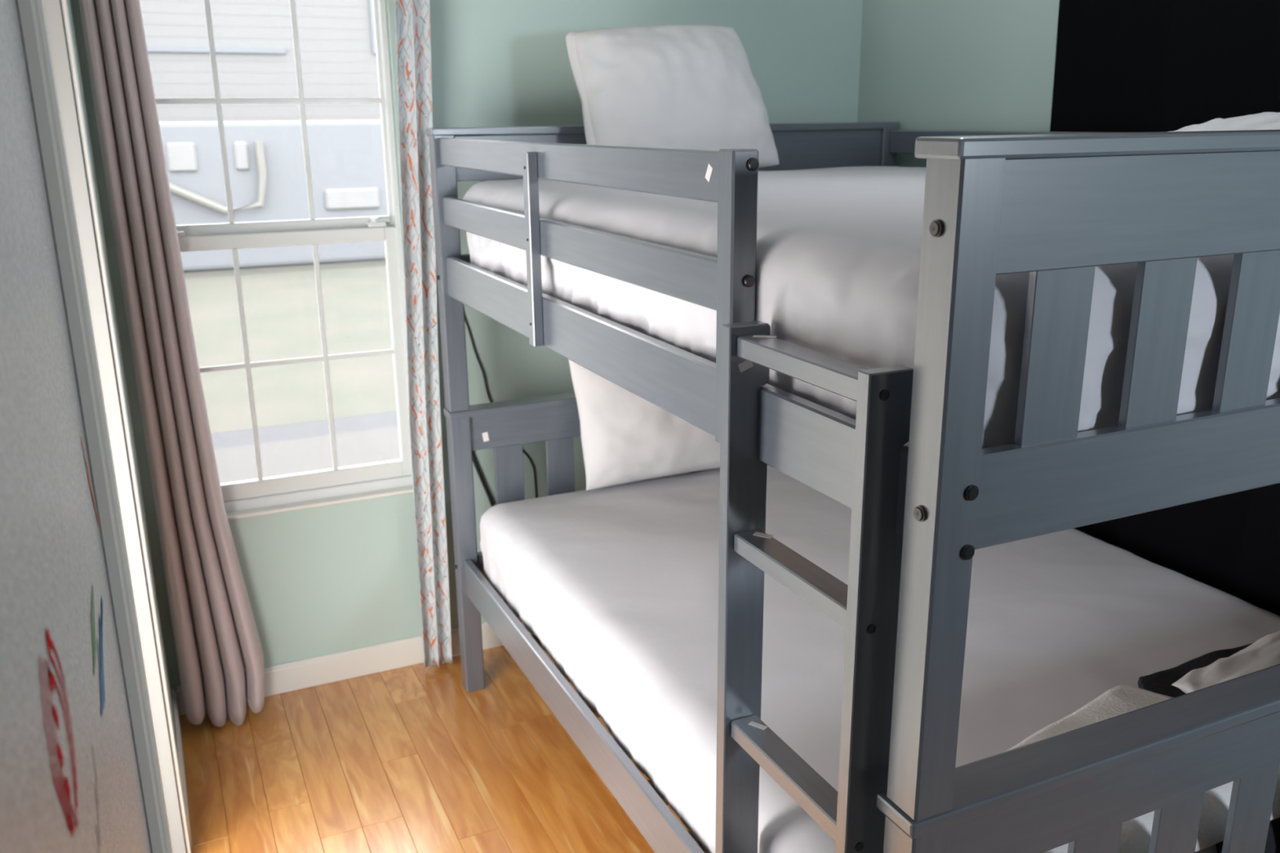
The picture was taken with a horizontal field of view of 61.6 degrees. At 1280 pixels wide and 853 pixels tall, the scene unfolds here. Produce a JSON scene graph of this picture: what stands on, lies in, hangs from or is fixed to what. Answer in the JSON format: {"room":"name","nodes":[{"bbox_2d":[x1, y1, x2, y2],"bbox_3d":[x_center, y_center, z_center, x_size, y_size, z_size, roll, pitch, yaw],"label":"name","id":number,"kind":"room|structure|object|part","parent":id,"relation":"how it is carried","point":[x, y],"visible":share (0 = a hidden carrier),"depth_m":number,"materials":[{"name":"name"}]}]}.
{"room":"bedroom","nodes":[
{"label":"bedroom","id":0,"kind":"room"},
{"bbox_2d":[0,0,184,852],"bbox_3d":[-0.376,0.252,0.595,0.121,2.450,4.837,-8,18,-24],"label":"door frame","id":1,"kind":"structure","parent":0,"point":[69,780],"depth_m":0.71,"materials":[{"name":"paint"}]},
{"bbox_2d":[15,0,191,852],"bbox_3d":[-0.801,0.137,1.694,0.022,2.070,1.210,-8,18,-24],"label":"trim","id":2,"kind":"structure","parent":1,"relation":"attached to","point":[31,13],"depth_m":1.11,"materials":[{"name":"white paint"}]},
{"bbox_2d":[43,0,186,852],"bbox_3d":[-0.865,0.179,1.675,0.120,2.000,1.072,-8,18,-24],"label":"trim","id":3,"kind":"structure","parent":1,"relation":"attached to","point":[52,8],"depth_m":2.12,"materials":[{"name":"white paint"}]},
{"bbox_2d":[170,688,191,846],"bbox_3d":[-1.185,0.861,2.770,0.012,0.090,0.634,-8,18,-24],"label":"baseboard","id":4,"kind":"structure","parent":1,"relation":"attached to","point":[175,704],"depth_m":2.76,"materials":[{"name":"white paint"}]},
{"bbox_2d":[178,645,689,852],"bbox_3d":[0.712,1.303,1.441,2.511,0.060,5.077,-8,18,-24],"label":"floor","id":5,"kind":"structure","parent":0,"point":[406,759],"depth_m":2.78,"materials":[{"name":"brown wood"}]},
{"bbox_2d":[426,121,1279,852],"bbox_3d":[0.543,0.161,2.402,1.474,1.607,2.031,-8,18,-24],"label":"bunk bed","id":6,"kind":"object","parent":5,"relation":"on","point":[1055,207],"visible":0.73,"depth_m":1.29,"materials":[{"name":"wood"}]},
{"bbox_3d":[-0.507,-0.399,2.861,0.055,0.732,0.055,-8,18,-24],"label":"post","id":7,"kind":"part","parent":6,"relation":"part of","materials":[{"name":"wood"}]},
{"bbox_3d":[-0.500,0.372,3.084,0.055,0.842,0.055,-8,18,-24],"label":"post","id":8,"kind":"part","parent":6,"relation":"part of","materials":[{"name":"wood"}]},
{"bbox_3d":[0.131,-0.488,3.139,1.348,0.108,0.022,-8,18,-24],"label":"rail","id":9,"kind":"part","parent":6,"relation":"part of","materials":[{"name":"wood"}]},
{"bbox_3d":[0.139,0.334,3.376,1.348,0.107,0.022,-8,18,-24],"label":"rail","id":10,"kind":"part","parent":6,"relation":"part of","materials":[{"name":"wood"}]},
{"bbox_3d":[0.135,-0.066,3.261,1.348,0.100,0.022,-8,18,-24],"label":"panel","id":11,"kind":"part","parent":6,"relation":"part of","materials":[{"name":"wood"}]},
{"bbox_3d":[-0.189,-0.519,2.097,0.022,0.068,1.487,-8,18,-24],"label":"guard rail","id":12,"kind":"part","parent":6,"relation":"part of","materials":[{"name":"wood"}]},
{"bbox_3d":[-0.188,-0.377,2.138,0.022,0.071,1.487,-8,18,-24],"label":"guard rail","id":13,"kind":"part","parent":6,"relation":"part of","materials":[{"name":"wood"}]},
{"bbox_3d":[-0.089,0.665,2.239,0.022,0.104,1.910,-8,18,-24],"label":"rail","id":14,"kind":"part","parent":6,"relation":"part of","materials":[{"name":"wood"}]},
{"bbox_3d":[0.128,-0.778,3.055,1.348,0.114,0.022,-8,18,-24],"label":"panel","id":15,"kind":"part","parent":6,"relation":"part of","materials":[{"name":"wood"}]},
{"bbox_3d":[-0.097,-0.161,2.001,0.022,0.103,1.910,-8,18,-24],"label":"rail","id":16,"kind":"part","parent":6,"relation":"part of","materials":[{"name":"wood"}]},
{"bbox_3d":[0.132,-0.171,1.474,0.040,0.406,0.043,-8,18,-24],"label":"guard post","id":17,"kind":"part","parent":6,"relation":"part of","materials":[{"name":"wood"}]},
{"bbox_2d":[715,320,913,852],"bbox_3d":[0.209,0.558,1.470,0.062,1.366,0.322,-8,18,-24],"label":"ladder","id":18,"kind":"object","parent":6,"relation":"attached to","point":[867,607],"visible":0.95,"depth_m":1.33,"materials":[{"name":"wood"}]},
{"bbox_2d":[462,165,1279,448],"bbox_3d":[0.552,-0.365,2.233,1.404,0.274,1.907,-8,18,-24],"label":"mattress","id":19,"kind":"object","parent":6,"relation":"on","point":[838,249],"visible":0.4,"depth_m":1.39,"materials":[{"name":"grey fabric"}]},
{"bbox_2d":[564,24,778,167],"bbox_3d":[0.096,-0.877,2.867,0.575,0.379,0.209,-8,18,-24],"label":"pillow","id":20,"kind":"object","parent":19,"relation":"on","point":[695,86],"visible":0.76,"depth_m":2.79,"materials":[{"name":"white fabric"}]},
{"bbox_2d":[1173,111,1279,131],"bbox_3d":[1.162,-0.486,1.886,0.460,0.129,0.400,-8,18,-24],"label":"pillow","id":21,"kind":"object","parent":19,"relation":"on","point":[1265,120],"visible":0.26,"depth_m":1.83,"materials":[{"name":"white fabric"}]},
{"bbox_2d":[480,464,1279,852],"bbox_3d":[0.555,0.465,2.486,1.391,0.258,1.893,-8,18,-24],"label":"mattress","id":22,"kind":"object","parent":6,"relation":"on","point":[618,584],"visible":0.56,"depth_m":2.25,"materials":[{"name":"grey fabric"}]},
{"bbox_2d":[568,359,719,490],"bbox_3d":[0.100,-0.054,3.105,0.643,0.403,0.170,-8,18,-24],"label":"pillow","id":23,"kind":"object","parent":22,"relation":"on","point":[626,437],"visible":0.38,"depth_m":3.00,"materials":[{"name":"white fabric"}]},
{"bbox_2d":[1005,684,1279,852],"bbox_3d":[0.678,0.565,1.682,0.675,0.056,0.336,-8,18,-24],"label":"pillow","id":24,"kind":"object","parent":22,"relation":"on","point":[1135,833],"visible":0.11,"depth_m":1.64,"materials":[{"name":"white fabric"}]},
{"bbox_2d":[1137,642,1279,852],"bbox_3d":[1.131,0.543,1.906,0.762,0.124,0.379,-8,18,-24],"label":"blanket","id":25,"kind":"object","parent":22,"relation":"on","point":[1161,682],"visible":0.12,"depth_m":1.97,"materials":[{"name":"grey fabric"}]},
{"bbox_2d":[1172,631,1279,693],"bbox_3d":[1.212,0.428,1.903,0.595,0.093,0.275,-8,18,-24],"label":"duvet","id":26,"kind":"object","parent":25,"relation":"on","point":[1264,653],"visible":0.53,"depth_m":1.86,"materials":[{"name":"white fabric"}]},
{"bbox_3d":[0.765,-0.574,3.426,0.055,0.732,0.055,-8,18,-24],"label":"post","id":27,"kind":"part","parent":6,"relation":"part of","materials":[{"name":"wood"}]},
{"bbox_3d":[0.328,0.858,1.369,0.055,0.842,0.055,-8,18,-24],"label":"post","id":28,"kind":"part","parent":6,"relation":"part of","materials":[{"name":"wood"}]},
{"bbox_3d":[0.321,0.087,1.147,0.055,0.732,0.055,-8,18,-24],"label":"post","id":29,"kind":"part","parent":6,"relation":"part of","materials":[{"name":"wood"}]},
{"bbox_3d":[1.180,-0.643,2.481,0.022,0.068,1.910,-8,18,-24],"label":"guard rail","id":30,"kind":"part","parent":6,"relation":"part of","materials":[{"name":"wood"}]},
{"bbox_3d":[0.963,0.420,1.546,1.348,0.100,0.022,-8,18,-24],"label":"panel","id":31,"kind":"part","parent":6,"relation":"part of","materials":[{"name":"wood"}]},
{"bbox_3d":[0.959,-0.003,1.424,1.348,0.108,0.022,-8,18,-24],"label":"rail","id":32,"kind":"part","parent":6,"relation":"part of","materials":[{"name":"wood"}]},
{"bbox_3d":[0.956,-0.292,1.341,1.348,0.114,0.022,-8,18,-24],"label":"panel","id":33,"kind":"part","parent":6,"relation":"part of","materials":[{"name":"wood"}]},
{"bbox_2d":[71,0,862,708],"bbox_3d":[-0.336,-0.511,3.239,2.511,2.450,0.120,-8,18,-24],"label":"wall","id":34,"kind":"structure","parent":0,"point":[331,579],"depth_m":3.16,"materials":[{"name":"green paint"}]},
{"bbox_2d":[155,0,413,519],"bbox_3d":[-0.987,-0.473,2.920,0.680,1.444,0.115,-8,18,-24],"label":"window","id":35,"kind":"structure","parent":34,"relation":"in","point":[283,493],"depth_m":3.00,"materials":[{"name":"white plastic"}]},
{"bbox_3d":[-1.003,-0.838,2.844,0.660,0.660,0.024,-8,18,-24],"label":"sash","id":36,"kind":"part","parent":35,"relation":"part of","materials":[{"name":"white plastic"}]},
{"bbox_3d":[-0.994,-0.170,3.004,0.638,0.738,0.024,-8,18,-24],"label":"sash","id":37,"kind":"part","parent":35,"relation":"part of","materials":[{"name":"white plastic"}]},
{"bbox_3d":[-0.966,0.225,3.088,0.680,0.010,0.044,-8,18,-24],"label":"sill","id":38,"kind":"part","parent":35,"relation":"part of","materials":[{"name":"white paint"}]},
{"bbox_3d":[-0.803,-0.047,3.130,0.193,0.332,0.003,-8,18,-24],"label":"pane","id":39,"kind":"part","parent":35,"relation":"part of","materials":[{"name":"clear glass"}]},
{"bbox_2d":[175,622,531,715],"bbox_3d":[-0.291,0.639,3.510,2.259,0.090,0.013,-8,18,-24],"label":"baseboard","id":40,"kind":"structure","parent":34,"relation":"attached to","point":[355,663],"depth_m":3.24,"materials":[{"name":"white paint"}]},
{"bbox_2d":[471,450,506,604],"bbox_3d":[-0.469,0.323,3.328,0.095,0.601,0.021,-8,18,-24],"label":"cable","id":41,"kind":"object","parent":34,"relation":"attached to","point":[474,461],"visible":0.35,"depth_m":3.28,"materials":[{"name":"black plastic"}]},
{"bbox_2d":[464,315,537,497],"bbox_3d":[-0.427,-0.031,3.256,0.231,1.320,0.007,-8,18,-24],"label":"power cable","id":42,"kind":"object","parent":34,"relation":"attached to","point":[465,320],"visible":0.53,"depth_m":3.21,"materials":[{"name":"black plastic"}]},
{"bbox_3d":[-0.927,-1.238,2.622,0.870,0.040,0.097,-8,18,-24],"label":"curtain rod","id":43,"kind":"object","parent":34,"relation":"attached to","visible":0},
{"bbox_2d":[78,0,264,727],"bbox_3d":[-1.178,-0.176,2.752,0.235,2.087,0.117,-8,18,-24],"label":"curtain","id":44,"kind":"object","parent":43,"relation":"hanging from","point":[220,655],"visible":1,"depth_m":2.74,"materials":[{"name":"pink fabric"}]},
{"bbox_2d":[394,0,452,669],"bbox_3d":[-0.604,-0.262,3.014,0.144,2.078,0.055,-8,18,-24],"label":"curtain","id":45,"kind":"object","parent":43,"relation":"hanging from","point":[412,17],"visible":0.97,"depth_m":3.01,"materials":[{"name":"fabric"}]},
{"bbox_2d":[857,0,1059,167],"bbox_3d":[1.792,-0.047,1.557,0.120,2.450,4.837,-8,18,-24],"label":"wall","id":46,"kind":"structure","parent":0,"point":[988,65],"depth_m":3.08,"materials":[{"name":"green paint"}]},
{"bbox_2d":[1049,0,1279,616],"bbox_3d":[1.423,-0.155,2.180,0.015,2.280,1.688,-8,18,-24],"label":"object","id":47,"kind":"structure","parent":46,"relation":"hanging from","point":[1121,65],"depth_m":2.48,"materials":[{"name":"black"}]},
{"label":"outside","id":48,"kind":"structure","parent":0,"visible":0},
{"bbox_2d":[183,258,396,433],"bbox_3d":[-17.908,-8.996,39.335,80.000,0.198,73.450,-8,18,-24],"label":"lawn","id":49,"kind":"structure","parent":48,"point":[281,307],"depth_m":10.07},
{"bbox_2d":[139,0,381,122],"bbox_3d":[-9.269,-8.368,25.032,28.800,6.350,6.800,-8,18,-24],"label":"house","id":50,"kind":"structure","parent":49,"relation":"on","point":[253,39],"depth_m":22.43,"materials":[{"name":"grey"}]},
{"bbox_2d":[368,0,376,53],"bbox_3d":[-5.606,-9.028,23.135,0.440,1.900,0.070,-8,18,-24],"label":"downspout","id":51,"kind":"object","parent":50,"relation":"hanging from","point":[372,50],"depth_m":23.18,"materials":[{"name":"white metal"}]},
{"bbox_2d":[159,120,387,271],"bbox_3d":[-5.624,-3.381,15.510,4.900,1.970,1.955,-8,18,-24],"label":"neighboring building","id":52,"kind":"structure","parent":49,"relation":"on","point":[266,159],"depth_m":14.86,"materials":[{"name":"grey paint"}]},
{"bbox_3d":[-5.838,-3.309,14.370,1.632,0.955,0.110,-8,18,-24],"label":"tow frame","id":53,"kind":"part","parent":52,"relation":"part of","materials":[{"name":"grey paint"}]},
{"bbox_3d":[-4.099,-3.247,15.319,0.760,0.290,0.080,-8,18,-24],"label":"bumper panel","id":54,"kind":"part","parent":52,"relation":"part of","materials":[{"name":"grey plastic"}]},
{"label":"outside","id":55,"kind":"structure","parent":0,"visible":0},
{"bbox_2d":[213,426,400,484],"bbox_3d":[-1.469,0.654,5.287,80.000,0.200,3.793,-8,18,-24],"label":"road","id":56,"kind":"structure","parent":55,"point":[236,464],"depth_m":6.61,"materials":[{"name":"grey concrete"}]},
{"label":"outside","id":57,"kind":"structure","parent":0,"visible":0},
{"bbox_2d":[211,411,398,449],"bbox_3d":[-2.352,0.137,7.116,80.000,0.197,0.400,-8,18,-24],"label":"kerb","id":58,"kind":"object","parent":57,"point":[388,420],"visible":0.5,"depth_m":7.15,"materials":[{"name":"grey concrete"}]}
]}

